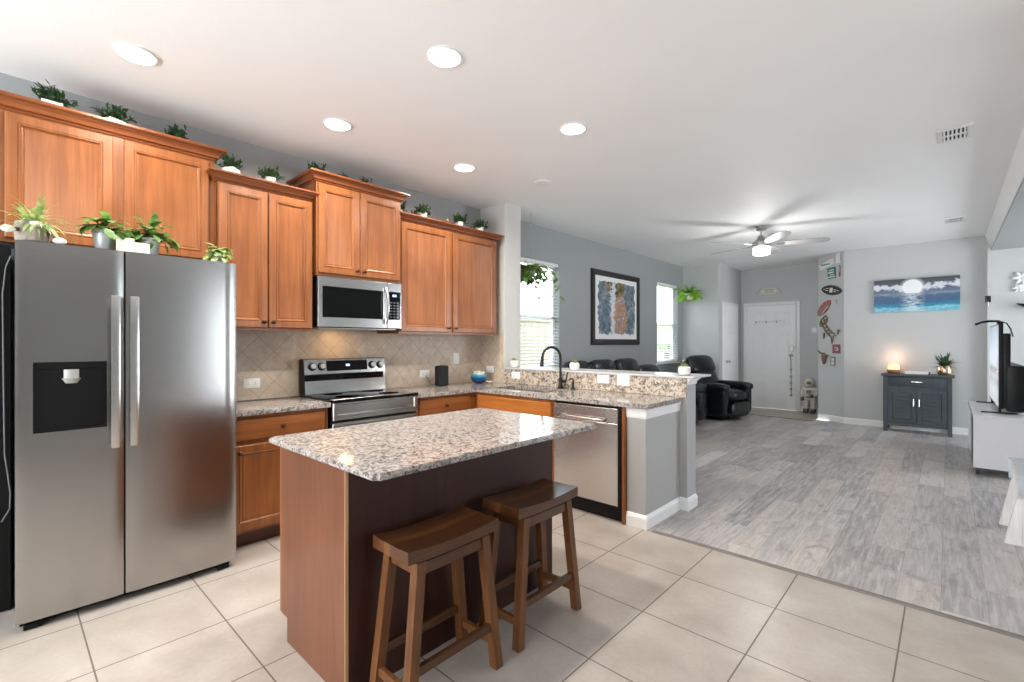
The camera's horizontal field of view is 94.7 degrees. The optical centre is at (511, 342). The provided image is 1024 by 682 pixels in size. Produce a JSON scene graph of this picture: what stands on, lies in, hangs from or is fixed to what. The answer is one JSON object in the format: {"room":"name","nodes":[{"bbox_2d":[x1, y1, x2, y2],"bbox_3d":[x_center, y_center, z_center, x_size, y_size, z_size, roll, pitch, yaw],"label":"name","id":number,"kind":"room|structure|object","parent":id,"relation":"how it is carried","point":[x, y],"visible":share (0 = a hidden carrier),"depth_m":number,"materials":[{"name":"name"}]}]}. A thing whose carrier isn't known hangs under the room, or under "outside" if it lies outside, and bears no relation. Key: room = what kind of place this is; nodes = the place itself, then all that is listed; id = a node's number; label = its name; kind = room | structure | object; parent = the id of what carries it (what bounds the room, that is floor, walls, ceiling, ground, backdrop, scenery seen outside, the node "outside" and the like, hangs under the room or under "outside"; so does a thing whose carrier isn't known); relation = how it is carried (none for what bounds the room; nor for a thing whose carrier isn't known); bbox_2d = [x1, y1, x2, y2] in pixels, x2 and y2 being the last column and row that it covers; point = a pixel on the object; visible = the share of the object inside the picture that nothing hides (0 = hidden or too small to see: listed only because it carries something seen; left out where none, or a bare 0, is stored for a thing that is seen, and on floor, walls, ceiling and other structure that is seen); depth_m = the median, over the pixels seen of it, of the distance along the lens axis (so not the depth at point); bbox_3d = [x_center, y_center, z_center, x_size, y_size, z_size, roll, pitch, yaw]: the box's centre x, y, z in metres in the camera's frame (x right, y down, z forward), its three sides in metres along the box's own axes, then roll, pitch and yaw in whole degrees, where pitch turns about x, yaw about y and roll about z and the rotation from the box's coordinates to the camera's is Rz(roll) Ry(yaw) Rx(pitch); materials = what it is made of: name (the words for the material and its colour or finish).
{"room":"kitchen","nodes":[
{"label":"kitchen","id":0,"kind":"room"},
{"bbox_2d":[91,229,115,249],"bbox_3d":[-2.151,-0.532,2.494,0.110,0.109,0.110,0,0,43],"label":"pot","id":1,"kind":"object","parent":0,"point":[101,240],"depth_m":2.45,"materials":[{"name":"metal"}]},
{"bbox_2d":[138,237,160,254],"bbox_3d":[-2.023,-0.527,2.631,0.110,0.099,0.110,0,0,43],"label":"pot","id":2,"kind":"object","parent":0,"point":[147,240],"depth_m":2.60,"materials":[{"name":"metal"}]},
{"bbox_2d":[0,73,682,577],"bbox_3d":[-0.759,-0.090,5.139,0.150,2.900,12.320,0,0,43],"label":"wall","id":3,"kind":"structure","parent":0,"point":[575,257],"depth_m":6.60,"materials":[{"name":"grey paint"}]},
{"bbox_2d":[0,90,227,259],"bbox_3d":[-2.454,-0.919,2.915,0.375,0.771,1.137,0,0,43],"label":"upper cabinet","id":4,"kind":"object","parent":3,"relation":"attached to","point":[86,164],"visible":0.84,"depth_m":2.75,"materials":[{"name":"brown wood"}]},
{"bbox_2d":[30,79,77,107],"bbox_3d":[-2.588,-1.367,2.678,0.212,0.192,0.212,0,0,43],"label":"potted plant","id":5,"kind":"object","parent":4,"relation":"on","point":[54,96],"visible":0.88,"depth_m":2.64,"materials":[{"name":"green plant"}]},
{"bbox_2d":[89,102,136,123],"bbox_3d":[-2.431,-1.362,2.864,0.202,0.183,0.202,0,0,21],"label":"potted plant","id":6,"kind":"object","parent":4,"relation":"on","point":[115,113],"visible":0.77,"depth_m":2.84,"materials":[{"name":"green plant"}]},
{"bbox_2d":[164,123,192,140],"bbox_3d":[-2.220,-1.358,3.136,0.192,0.174,0.192,0,0,-9],"label":"potted plant","id":7,"kind":"object","parent":4,"relation":"on","point":[181,133],"visible":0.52,"depth_m":3.08,"materials":[{"name":"green plant"}]},
{"bbox_2d":[243,378,259,388],"bbox_3d":[-2.013,0.317,3.651,0.007,0.077,0.122,0,0,43],"label":"wall outlet","id":8,"kind":"object","parent":3,"relation":"attached to","point":[252,382],"visible":1,"depth_m":3.65,"materials":[{"name":"white plastic"}]},
{"bbox_2d":[205,166,323,330],"bbox_3d":[-1.871,-0.618,3.509,0.425,1.064,0.771,0,0,43],"label":"upper cabinet","id":9,"kind":"object","parent":3,"relation":"attached to","point":[266,224],"visible":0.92,"depth_m":3.39,"materials":[{"name":"brown wood"}]},
{"bbox_2d":[215,153,242,173],"bbox_3d":[-1.956,-1.230,3.278,0.198,0.179,0.198,0,0,-1],"label":"potted plant","id":10,"kind":"object","parent":9,"relation":"on","point":[228,164],"visible":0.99,"depth_m":3.26,"materials":[{"name":"green plant"}]},
{"bbox_2d":[257,165,284,181],"bbox_3d":[-1.783,-1.226,3.486,0.191,0.171,0.204,0,0,43],"label":"potted plant","id":11,"kind":"object","parent":9,"relation":"on","point":[270,174],"visible":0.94,"depth_m":3.46,"materials":[{"name":"green plant"}]},
{"bbox_2d":[286,167,410,283],"bbox_3d":[-1.372,-0.916,4.020,0.465,0.792,0.888,0,0,43],"label":"upper cabinet","id":12,"kind":"object","parent":3,"relation":"attached to","point":[356,224],"visible":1,"depth_m":3.83,"materials":[{"name":"brown wood"}]},
{"bbox_2d":[312,275,400,330],"bbox_3d":[-1.361,-0.313,4.020,0.461,0.406,0.756,0,0,43],"label":"microwave oven","id":13,"kind":"object","parent":12,"relation":"attached to","point":[337,303],"visible":0.94,"depth_m":3.86,"materials":[{"name":"silver metal"}]},
{"bbox_2d":[236,329,479,400],"bbox_3d":[-1.308,0.165,4.427,0.008,0.559,2.789,0,0,43],"label":"backsplash","id":14,"kind":"structure","parent":3,"relation":"attached to","point":[273,357],"depth_m":4.20,"materials":[{"name":"tile"}]},
{"bbox_2d":[377,210,504,334],"bbox_3d":[-0.700,-0.620,4.777,0.425,1.081,1.367,0,0,43],"label":"upper cabinet","id":15,"kind":"object","parent":3,"relation":"attached to","point":[449,270],"visible":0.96,"depth_m":4.59,"materials":[{"name":"brown wood"}]},
{"bbox_2d":[411,203,430,216],"bbox_3d":[-0.855,-1.243,4.491,0.221,0.186,0.208,0,0,-42],"label":"potted plant","id":16,"kind":"object","parent":15,"relation":"on","point":[422,210],"visible":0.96,"depth_m":4.47,"materials":[{"name":"green plant"}]},
{"bbox_2d":[453,212,467,225],"bbox_3d":[-0.541,-1.243,4.830,0.208,0.186,0.221,0,0,30],"label":"potted plant","id":17,"kind":"object","parent":15,"relation":"on","point":[459,220],"visible":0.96,"depth_m":4.80,"materials":[{"name":"green plant"}]},
{"bbox_2d":[470,219,488,230],"bbox_3d":[-0.346,-1.241,5.042,0.217,0.182,0.204,0,0,-16],"label":"potted plant","id":18,"kind":"object","parent":15,"relation":"on","point":[480,225],"visible":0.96,"depth_m":5.02,"materials":[{"name":"green plant"}]},
{"bbox_2d":[521,262,554,366],"bbox_3d":[0.330,-0.350,6.278,0.165,1.480,0.950,0,0,43],"label":"window","id":19,"kind":"structure","parent":3,"relation":"in","point":[552,289],"depth_m":6.60,"materials":[{"name":"white paint"}]},
{"bbox_2d":[521,257,557,366],"bbox_3d":[0.339,-0.370,6.269,0.060,1.436,0.846,0,0,43],"label":"window blind","id":20,"kind":"object","parent":19,"relation":"attached to","point":[528,260],"visible":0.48,"depth_m":6.28,"materials":[{"name":"white plastic"}]},
{"bbox_2d":[591,268,639,344],"bbox_3d":[1.707,-0.545,7.667,0.040,1.160,1.480,0,0,43],"label":"framed picture","id":21,"kind":"object","parent":3,"relation":"attached to","point":[615,297],"visible":1,"depth_m":7.61,"materials":[{"name":"multicoloured paper"}]},
{"bbox_2d":[597,280,634,334],"bbox_3d":[1.711,-0.545,7.671,0.002,0.859,1.186,0,0,43],"label":"artwork","id":22,"kind":"object","parent":21,"relation":"attached to","point":[615,298],"depth_m":7.63},
{"bbox_2d":[656,285,679,364],"bbox_3d":[2.969,-0.360,9.135,0.165,1.540,0.990,0,0,43],"label":"window","id":23,"kind":"structure","parent":3,"relation":"in","point":[672,289],"depth_m":9.46,"materials":[{"name":"white paint"}]},
{"bbox_2d":[657,282,676,361],"bbox_3d":[2.978,-0.380,9.127,0.060,1.496,0.886,0,0,43],"label":"window blind","id":24,"kind":"object","parent":23,"relation":"attached to","point":[659,284],"visible":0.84,"depth_m":9.08,"materials":[{"name":"white plastic"}]},
{"bbox_2d":[0,0,1023,270],"bbox_3d":[2.467,-1.600,3.201,7.520,0.120,13.850,0,0,43],"label":"ceiling","id":25,"kind":"structure","parent":0,"point":[705,121],"depth_m":2.98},
{"bbox_2d":[113,43,158,65],"bbox_3d":[-2.003,-1.532,2.518,0.192,0.015,0.192,0,0,43],"label":"recessed light","id":26,"kind":"object","parent":25,"relation":"in","point":[135,54],"visible":1,"depth_m":2.50,"materials":[{"name":"white plastic"}]},
{"bbox_2d":[323,118,351,130],"bbox_3d":[-1.229,-1.532,3.327,0.192,0.015,0.192,0,0,43],"label":"recessed light","id":27,"kind":"object","parent":25,"relation":"in","point":[336,124],"visible":1,"depth_m":3.31,"materials":[{"name":"white plastic"}]},
{"bbox_2d":[427,46,462,67],"bbox_3d":[-0.362,-1.532,2.540,0.192,0.015,0.192,0,0,43],"label":"recessed light","id":28,"kind":"object","parent":25,"relation":"in","point":[439,56],"visible":1,"depth_m":2.52,"materials":[{"name":"white plastic"}]},
{"bbox_2d":[453,163,474,171],"bbox_3d":[-0.419,-1.532,4.144,0.192,0.015,0.192,0,0,43],"label":"recessed light","id":29,"kind":"object","parent":25,"relation":"in","point":[461,167],"visible":1,"depth_m":4.12,"materials":[{"name":"white plastic"}]},
{"bbox_2d":[521,237,563,300],"bbox_3d":[0.288,-1.020,5.675,0.649,1.038,0.768,0,0,11],"label":"pothos","id":30,"kind":"object","parent":25,"relation":"hanging from","point":[528,271],"visible":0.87,"depth_m":5.52,"materials":[{"name":"green plant"}]},
{"bbox_2d":[560,122,585,134],"bbox_3d":[0.439,-1.532,3.393,0.192,0.015,0.192,0,0,43],"label":"recessed light","id":31,"kind":"object","parent":25,"relation":"in","point":[574,128],"visible":1,"depth_m":3.38,"materials":[{"name":"white plastic"}]},
{"bbox_2d":[677,263,702,302],"bbox_3d":[3.460,-1.159,9.207,0.453,0.759,0.479,0,0,-42],"label":"hanging fern","id":32,"kind":"object","parent":25,"relation":"hanging from","point":[688,294],"visible":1,"depth_m":9.15,"materials":[{"name":"green plant"}]},
{"bbox_2d":[708,225,829,255],"bbox_3d":[3.356,-1.351,6.314,1.468,0.377,1.399,0,0,43],"label":"ceiling fan","id":33,"kind":"object","parent":25,"relation":"hanging from","point":[761,246],"visible":1,"depth_m":6.16,"materials":[{"name":"silver metal"}]},
{"bbox_2d":[937,123,972,143],"bbox_3d":[3.259,-1.532,3.476,0.190,0.013,0.290,0,0,43],"label":"ceiling vent","id":34,"kind":"object","parent":25,"relation":"in","point":[963,131],"visible":1,"depth_m":3.46,"materials":[{"name":"white plastic"}]},
{"bbox_2d":[945,216,965,223],"bbox_3d":[5.548,-1.532,5.902,0.190,0.013,0.300,0,0,43],"label":"ceiling vent","id":35,"kind":"object","parent":25,"relation":"in","point":[961,218],"visible":1,"depth_m":5.88,"materials":[{"name":"white plastic"}]},
{"bbox_2d":[0,407,1023,681],"bbox_3d":[2.396,1.409,3.124,7.520,0.103,13.640,0,0,43],"label":"floor","id":36,"kind":"structure","parent":0,"point":[656,607],"depth_m":2.52,"materials":[{"name":"tile"}]},
{"bbox_2d":[0,243,10,611],"bbox_3d":[-2.829,0.429,2.420,0.440,1.858,0.356,0,0,43],"label":"panel","id":37,"kind":"object","parent":36,"relation":"on","point":[5,249],"visible":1,"depth_m":2.39,"materials":[{"name":"black plastic"}]},
{"bbox_2d":[1,256,10,521],"bbox_3d":[-2.550,0.230,2.380,0.008,1.342,0.037,0,0,43],"label":"power cord","id":38,"kind":"object","parent":37,"relation":"attached to","point":[10,256],"visible":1,"depth_m":2.37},
{"bbox_2d":[15,240,235,630],"bbox_3d":[-2.224,0.440,2.747,0.805,1.836,0.929,0,0,43],"label":"refrigerator","id":39,"kind":"object","parent":36,"relation":"on","point":[125,362],"visible":1,"depth_m":2.43,"materials":[{"name":"grey metal"}]},
{"bbox_2d":[0,192,73,244],"bbox_3d":[-2.314,-0.595,2.280,0.307,0.234,0.329,0,0,43],"label":"planter","id":40,"kind":"object","parent":39,"relation":"on","point":[32,228],"visible":0.96,"depth_m":2.25,"materials":[{"name":"green plant"}]},
{"bbox_2d":[73,210,138,249],"bbox_3d":[-2.121,-0.580,2.480,0.179,0.203,0.250,0,0,24],"label":"pothos","id":41,"kind":"object","parent":39,"relation":"on","point":[104,237],"visible":0.96,"depth_m":2.45,"materials":[{"name":"plant"}]},
{"bbox_2d":[116,237,133,251],"bbox_3d":[-2.038,-0.516,2.488,0.018,0.075,0.075,0,0,43],"label":"card sign","id":42,"kind":"object","parent":39,"relation":"on","point":[121,245],"visible":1,"depth_m":2.48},
{"bbox_2d":[130,242,149,253],"bbox_3d":[-1.993,-0.506,2.529,0.015,0.055,0.085,0,0,43],"label":"card sign","id":43,"kind":"object","parent":39,"relation":"on","point":[134,246],"visible":1,"depth_m":2.52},
{"bbox_2d":[124,212,179,254],"bbox_3d":[-1.997,-0.601,2.613,0.174,0.247,0.262,0,0,43],"label":"pothos","id":44,"kind":"object","parent":39,"relation":"on","point":[150,237],"visible":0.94,"depth_m":2.61,"materials":[{"name":"plant"}]},
{"bbox_2d":[203,243,232,262],"bbox_3d":[-1.770,-0.531,2.847,0.162,0.130,0.125,0,0,-33],"label":"potted plant","id":45,"kind":"object","parent":39,"relation":"on","point":[217,254],"visible":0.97,"depth_m":2.83,"materials":[{"name":"green plant"}]},
{"bbox_2d":[236,407,327,546],"bbox_3d":[-1.791,0.920,3.451,0.621,0.876,0.670,0,0,43],"label":"base cabinet","id":46,"kind":"object","parent":36,"relation":"on","point":[257,459],"visible":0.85,"depth_m":3.18,"materials":[{"name":"brown wood"}]},
{"bbox_2d":[236,396,330,416],"bbox_3d":[-1.798,0.463,3.455,0.606,0.035,0.687,0,0,43],"label":"countertop","id":47,"kind":"structure","parent":46,"relation":"on","point":[283,404],"depth_m":3.39,"materials":[{"name":"stone"}]},
{"bbox_2d":[299,357,417,428],"bbox_3d":[-1.262,0.748,3.958,0.626,1.222,0.766,0,0,43],"label":"electric range","id":48,"kind":"object","parent":36,"relation":"on","point":[356,392],"visible":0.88,"depth_m":3.93,"materials":[{"name":"silver metal"}]},
{"bbox_2d":[300,389,417,403],"bbox_3d":[-1.277,0.442,3.975,0.580,0.027,0.762,0,0,43],"label":"cooktop","id":49,"kind":"object","parent":48,"relation":"in","point":[337,396],"depth_m":3.87,"materials":[{"name":"black glass"}]},
{"bbox_2d":[280,439,551,681],"bbox_3d":[-0.434,0.914,2.464,0.640,0.890,1.269,0,0,43],"label":"kitchen island","id":50,"kind":"object","parent":36,"relation":"on","point":[331,568],"visible":0.43,"depth_m":2.00,"materials":[{"name":"brown wood"}]},
{"bbox_2d":[269,408,596,480],"bbox_3d":[-0.336,0.457,2.400,0.940,0.025,1.374,0,0,43],"label":"island countertop","id":51,"kind":"structure","parent":50,"relation":"on","point":[383,450],"depth_m":2.18,"materials":[{"name":"stone"}]},
{"bbox_2d":[369,505,502,681],"bbox_3d":[-0.294,1.047,1.892,0.255,0.624,0.483,0,0,43],"label":"bar stool","id":52,"kind":"object","parent":36,"relation":"on","point":[421,548],"visible":1,"depth_m":1.82,"materials":[{"name":"brown wood"}]},
{"bbox_2d":[414,392,475,415],"bbox_3d":[-0.786,0.920,4.539,0.621,0.876,0.708,0,0,43],"label":"base cabinet","id":53,"kind":"object","parent":36,"relation":"on","point":[464,401],"visible":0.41,"depth_m":4.33,"materials":[{"name":"brown wood"}]},
{"bbox_2d":[476,392,555,480],"bbox_3d":[0.185,0.920,4.495,0.968,0.876,0.645,0,0,43],"label":"base cabinet","id":54,"kind":"object","parent":36,"relation":"on","point":[518,404],"visible":0.05,"depth_m":4.22,"materials":[{"name":"brown wood"}]},
{"bbox_2d":[390,382,682,409],"bbox_3d":[0.062,0.463,4.154,2.390,0.035,1.303,0,0,43],"label":"countertop","id":55,"kind":"structure","parent":54,"relation":"on","point":[629,400],"depth_m":4.15,"materials":[{"name":"stone"}]},
{"bbox_2d":[426,365,448,385],"bbox_3d":[-0.769,0.338,4.847,0.188,0.210,0.162,0,0,43],"label":"smart speaker","id":56,"kind":"object","parent":55,"relation":"on","point":[441,371],"visible":1,"depth_m":4.79},
{"bbox_2d":[471,371,486,382],"bbox_3d":[-0.360,0.376,5.166,0.184,0.135,0.184,0,0,43],"label":"bowl","id":57,"kind":"object","parent":55,"relation":"on","point":[477,376],"visible":1,"depth_m":5.10,"materials":[{"name":"blue ceramic"}]},
{"bbox_2d":[540,346,567,388],"bbox_3d":[0.391,0.238,4.539,0.275,0.411,0.112,0,0,-10],"label":"kitchen faucet","id":58,"kind":"object","parent":55,"relation":"on","point":[561,381],"visible":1,"depth_m":4.55,"materials":[{"name":"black metal"}]},
{"bbox_2d":[479,478,581,653],"bbox_3d":[0.099,1.047,2.325,0.255,0.624,0.483,0,0,43],"label":"bar stool","id":59,"kind":"object","parent":36,"relation":"on","point":[529,505],"visible":0.94,"depth_m":2.25,"materials":[{"name":"brown wood"}]},
{"bbox_2d":[554,400,621,521],"bbox_3d":[0.769,0.923,3.944,0.625,0.870,0.642,0,0,43],"label":"dishwasher","id":60,"kind":"object","parent":36,"relation":"on","point":[590,460],"visible":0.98,"depth_m":3.69,"materials":[{"name":"silver metal"}]},
{"bbox_2d":[622,407,626,524],"bbox_3d":[1.030,0.920,3.738,0.025,0.876,0.590,0,0,43],"label":"filler panel","id":61,"kind":"object","parent":36,"relation":"on","point":[624,417],"visible":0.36,"depth_m":3.52,"materials":[{"name":"brown wood"}]},
{"bbox_2d":[558,358,706,423],"bbox_3d":[1.809,0.802,7.021,1.010,1.112,3.290,0,0,43],"label":"leather sofa","id":62,"kind":"object","parent":36,"relation":"on","point":[629,364],"visible":0.13,"depth_m":7.39,"materials":[{"name":"black leather"}]},
{"bbox_2d":[682,355,752,420],"bbox_3d":[3.710,0.797,8.607,0.908,1.123,1.021,0,0,-34],"label":"leather recliner","id":63,"kind":"object","parent":36,"relation":"on","point":[724,397],"visible":0.77,"depth_m":8.26,"materials":[{"name":"black leather"}]},
{"bbox_2d":[694,371,718,382],"bbox_3d":[3.582,0.740,8.796,0.720,0.539,0.356,0,0,-34],"label":"cushion","id":64,"kind":"object","parent":63,"relation":"on","point":[713,378],"depth_m":8.71,"materials":[{"name":"black leather"}]},
{"bbox_2d":[728,388,746,401],"bbox_3d":[3.793,0.930,8.487,0.570,0.220,0.720,0,0,-34],"label":"seat cushion","id":65,"kind":"object","parent":63,"relation":"on","point":[735,394],"depth_m":8.18,"materials":[{"name":"black leather"}]},
{"bbox_2d":[800,378,817,413],"bbox_3d":[5.726,1.020,9.082,0.308,0.676,0.287,0,0,43],"label":"statue","id":66,"kind":"object","parent":36,"relation":"on","point":[808,393],"visible":1,"depth_m":9.03,"materials":[{"name":"brown metal"}]},
{"bbox_2d":[881,372,954,436],"bbox_3d":[6.130,0.919,7.144,0.830,0.878,0.385,0,0,43],"label":"base cabinet","id":67,"kind":"object","parent":36,"relation":"on","point":[911,400],"visible":1,"depth_m":7.01,"materials":[{"name":"wood"}]},
{"bbox_2d":[887,363,900,372],"bbox_3d":[5.936,0.402,7.340,0.170,0.154,0.169,0,0,43],"label":"candle lamp","id":68,"kind":"object","parent":67,"relation":"on","point":[892,368],"visible":0.99,"depth_m":7.29,"materials":[{"name":"ceramic"}]},
{"bbox_2d":[931,352,957,374],"bbox_3d":[6.365,0.304,6.948,0.390,0.350,0.403,0,0,-3],"label":"potted palm","id":69,"kind":"object","parent":67,"relation":"on","point":[943,369],"visible":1,"depth_m":6.91,"materials":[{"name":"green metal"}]},
{"bbox_2d":[937,366,952,374],"bbox_3d":[6.353,0.412,6.929,0.179,0.134,0.180,0,0,43],"label":"pot","id":70,"kind":"object","parent":69,"relation":"on","point":[947,370],"depth_m":6.87,"materials":[{"name":"silver metal"}]},
{"bbox_2d":[968,401,1023,473],"bbox_3d":[5.475,1.053,5.323,0.440,0.610,1.650,0,0,43],"label":"media console","id":71,"kind":"object","parent":36,"relation":"on","point":[993,438],"visible":0.93,"depth_m":4.78,"materials":[{"name":"white paint"}]},
{"bbox_2d":[976,324,1023,413],"bbox_3d":[5.556,0.276,5.391,0.325,0.942,1.420,0,0,43],"label":"television","id":72,"kind":"object","parent":71,"relation":"on","point":[1006,376],"visible":1,"depth_m":4.88,"materials":[{"name":"black plastic"}]},
{"bbox_2d":[975,320,1013,336],"bbox_3d":[5.183,-0.151,5.052,0.095,0.186,0.410,0,0,2],"label":"bar","id":73,"kind":"object","parent":72,"relation":"attached to","point":[986,321],"visible":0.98,"depth_m":5.04,"materials":[{"name":"black metal"}]},
{"bbox_2d":[999,461,1023,546],"bbox_3d":[3.981,1.121,2.925,1.320,0.473,0.580,0,0,43],"label":"bench","id":74,"kind":"object","parent":36,"relation":"on","point":[1012,514],"visible":0.71,"depth_m":3.18,"materials":[{"name":"white wood"}]},
{"bbox_2d":[1008,457,1023,498],"bbox_3d":[3.978,0.937,2.928,1.200,0.210,0.634,0,0,43],"label":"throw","id":75,"kind":"object","parent":74,"relation":"on","point":[1019,463],"visible":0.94,"depth_m":3.14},
{"bbox_2d":[480,203,695,497],"bbox_3d":[0.613,-0.090,4.730,2.419,2.900,0.260,0,0,43],"label":"wall","id":76,"kind":"structure","parent":0,"point":[504,219],"depth_m":5.23,"materials":[{"name":"paint"}]},
{"bbox_2d":[480,332,502,382],"bbox_3d":[-0.229,0.165,5.323,0.360,0.559,0.008,0,0,43],"label":"backsplash","id":77,"kind":"structure","parent":76,"relation":"attached to","point":[491,346],"depth_m":5.31,"materials":[{"name":"tile"}]},
{"bbox_2d":[504,369,686,397],"bbox_3d":[0.663,0.367,4.500,2.028,0.153,0.017,0,0,43],"label":"backsplash","id":78,"kind":"structure","parent":76,"relation":"attached to","point":[663,386],"depth_m":4.33,"materials":[{"name":"stone"}]},
{"bbox_2d":[597,375,608,383],"bbox_3d":[0.833,0.338,4.326,0.123,0.075,0.007,0,0,43],"label":"wall outlet","id":79,"kind":"object","parent":78,"relation":"attached to","point":[600,378],"visible":1,"depth_m":4.32,"materials":[{"name":"white plastic"}]},
{"bbox_2d":[617,375,629,385],"bbox_3d":[0.985,0.335,4.184,0.120,0.100,0.008,0,0,43],"label":"light switch","id":80,"kind":"object","parent":78,"relation":"attached to","point":[622,380],"visible":1,"depth_m":4.18,"materials":[{"name":"white plastic"}]},
{"bbox_2d":[504,366,710,378],"bbox_3d":[0.809,0.281,4.611,2.089,0.018,0.388,0,0,43],"label":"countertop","id":81,"kind":"structure","parent":76,"relation":"on","point":[535,368],"depth_m":4.36,"materials":[{"name":"stone"}]},
{"bbox_2d":[678,363,690,374],"bbox_3d":[1.420,0.217,3.900,0.108,0.105,0.098,0,0,18],"label":"potted succulent","id":82,"kind":"object","parent":81,"relation":"on","point":[684,369],"visible":1,"depth_m":3.87,"materials":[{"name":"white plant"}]},
{"bbox_2d":[627,411,678,515],"bbox_3d":[1.115,0.926,3.697,0.150,0.868,0.584,0,0,43],"label":"wall","id":83,"kind":"structure","parent":0,"point":[652,443],"depth_m":3.52,"materials":[{"name":"paint"}]},
{"bbox_2d":[626,402,680,419],"bbox_3d":[1.115,0.523,3.684,0.168,0.074,0.601,0,0,43],"label":"trim","id":84,"kind":"structure","parent":83,"relation":"attached to","point":[645,414],"depth_m":3.51,"materials":[{"name":"white paint"}]},
{"bbox_2d":[626,493,697,530],"bbox_3d":[1.205,1.308,3.720,0.798,0.101,0.168,0,0,-41],"label":"baseboard","id":85,"kind":"structure","parent":83,"relation":"attached to","point":[640,521],"depth_m":3.58,"materials":[{"name":"white paint"}]},
{"bbox_2d":[683,263,720,379],"bbox_3d":[3.721,-0.090,9.468,0.858,2.900,0.120,0,0,43],"label":"wall","id":86,"kind":"structure","parent":0,"point":[702,317],"depth_m":9.31,"materials":[{"name":"grey paint"}]},
{"bbox_2d":[721,264,740,380],"bbox_3d":[4.445,-0.090,9.705,0.120,2.900,1.209,0,0,43],"label":"wall","id":87,"kind":"structure","parent":0,"point":[730,277],"depth_m":9.72,"materials":[{"name":"grey paint"}]},
{"bbox_2d":[722,301,737,380],"bbox_3d":[4.476,0.275,9.567,0.112,2.169,0.890,0,0,43],"label":"door","id":88,"kind":"structure","parent":87,"relation":"in","point":[729,310],"depth_m":9.50,"materials":[{"name":"white paint"}]},
{"bbox_2d":[741,263,817,410],"bbox_3d":[5.525,-0.090,9.614,1.830,2.900,0.119,0,0,43],"label":"wall","id":89,"kind":"structure","parent":0,"point":[796,282],"depth_m":9.37,"materials":[{"name":"grey paint"}]},
{"bbox_2d":[744,301,799,410],"bbox_3d":[5.287,0.265,9.666,1.050,2.189,0.124,0,0,43],"label":"door","id":90,"kind":"structure","parent":89,"relation":"in","point":[768,347],"depth_m":9.66,"materials":[{"name":"white paint"}]},
{"bbox_2d":[818,251,843,416],"bbox_3d":[5.723,-0.090,8.539,0.356,2.900,1.201,0,0,26],"label":"wall","id":91,"kind":"structure","parent":0,"point":[830,378],"depth_m":8.17,"materials":[{"name":"grey paint"}]},
{"bbox_2d":[817,300,830,315],"bbox_3d":[5.486,-0.605,8.301,0.021,0.266,0.261,0,0,-13],"label":"plaque","id":92,"kind":"object","parent":91,"relation":"attached to","point":[824,307],"visible":1,"depth_m":8.28,"materials":[{"name":"red paint"}]},
{"bbox_2d":[819,315,839,343],"bbox_3d":[5.503,-0.228,8.189,0.037,0.502,0.394,0,0,-14],"label":"ornament","id":93,"kind":"object","parent":91,"relation":"attached to","point":[826,319],"visible":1,"depth_m":8.23,"materials":[{"name":"brown metal"}]},
{"bbox_2d":[821,285,841,294],"bbox_3d":[5.521,-0.905,8.155,0.021,0.178,0.393,0,0,-13],"label":"plaque","id":94,"kind":"object","parent":91,"relation":"attached to","point":[829,289],"visible":1,"depth_m":8.14,"materials":[{"name":"black paint"}]},
{"bbox_2d":[827,267,835,278],"bbox_3d":[5.523,-1.200,8.156,0.016,0.198,0.164,0,0,-13],"label":"plaque","id":95,"kind":"object","parent":91,"relation":"attached to","point":[831,272],"visible":1,"depth_m":8.15,"materials":[{"name":"teal paint"}]},
{"bbox_2d":[652,530,1023,640],"bbox_3d":[2.800,1.355,1.749,4.860,0.008,0.040,0,0,43],"label":"trim","id":96,"kind":"structure","parent":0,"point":[1000,631],"depth_m":2.57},
{"bbox_2d":[844,236,1023,427],"bbox_3d":[7.346,-0.090,6.393,4.684,2.900,0.120,0,0,43],"label":"wall","id":97,"kind":"structure","parent":0,"point":[873,341],"depth_m":7.22,"materials":[{"name":"grey paint"}]},
{"bbox_2d":[818,413,967,434],"bbox_3d":[6.051,1.308,7.535,0.239,0.101,2.128,0,0,-40],"label":"baseboard","id":98,"kind":"structure","parent":97,"relation":"attached to","point":[955,430],"depth_m":7.64,"materials":[{"name":"white paint"}]},
{"bbox_2d":[874,275,959,312],"bbox_3d":[6.240,-0.738,7.307,1.010,0.515,0.035,0,0,43],"label":"canvas painting","id":99,"kind":"object","parent":97,"relation":"attached to","point":[940,293],"visible":1,"depth_m":7.27},
{"bbox_2d":[1012,272,1023,291],"bbox_3d":[7.079,-0.842,6.529,0.236,0.278,0.024,0,0,43],"label":"flower","id":100,"kind":"object","parent":97,"relation":"attached to","point":[1020,277],"visible":1,"depth_m":6.55,"materials":[{"name":"white plastic"}]},
{"bbox_2d":[985,125,1023,248],"bbox_3d":[4.699,-1.440,4.385,0.168,0.199,6.419,0,0,43],"label":"wall header","id":101,"kind":"structure","parent":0,"point":[1014,177],"depth_m":4.45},
{"bbox_2d":[987,248,989,401],"bbox_3d":[6.806,0.011,6.741,0.030,2.699,0.099,0,0,43],"label":"trim","id":102,"kind":"structure","parent":101,"relation":"attached to","point":[988,249],"depth_m":6.71,"materials":[{"name":"grey paint"}]},
{"bbox_2d":[991,178,1023,249],"bbox_3d":[5.727,-1.329,3.435,2.848,0.019,6.418,0,0,43],"label":"ceiling","id":103,"kind":"structure","parent":0,"point":[1011,232],"depth_m":5.42,"materials":[{"name":"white paint"}]},
{"label":"outside","id":104,"kind":"structure","parent":0,"visible":0},
{"bbox_3d":[-0.213,1.570,13.129,9.870,0.180,25.000,0,0,43],"label":"ground","id":105,"kind":"structure","parent":104,"visible":0},
{"bbox_2d":[521,319,669,365],"bbox_3d":[2.650,0.435,13.207,0.090,2.050,15.000,0,0,43],"label":"vinyl fence","id":106,"kind":"object","parent":105,"relation":"on","point":[547,326],"visible":0.09,"depth_m":10.96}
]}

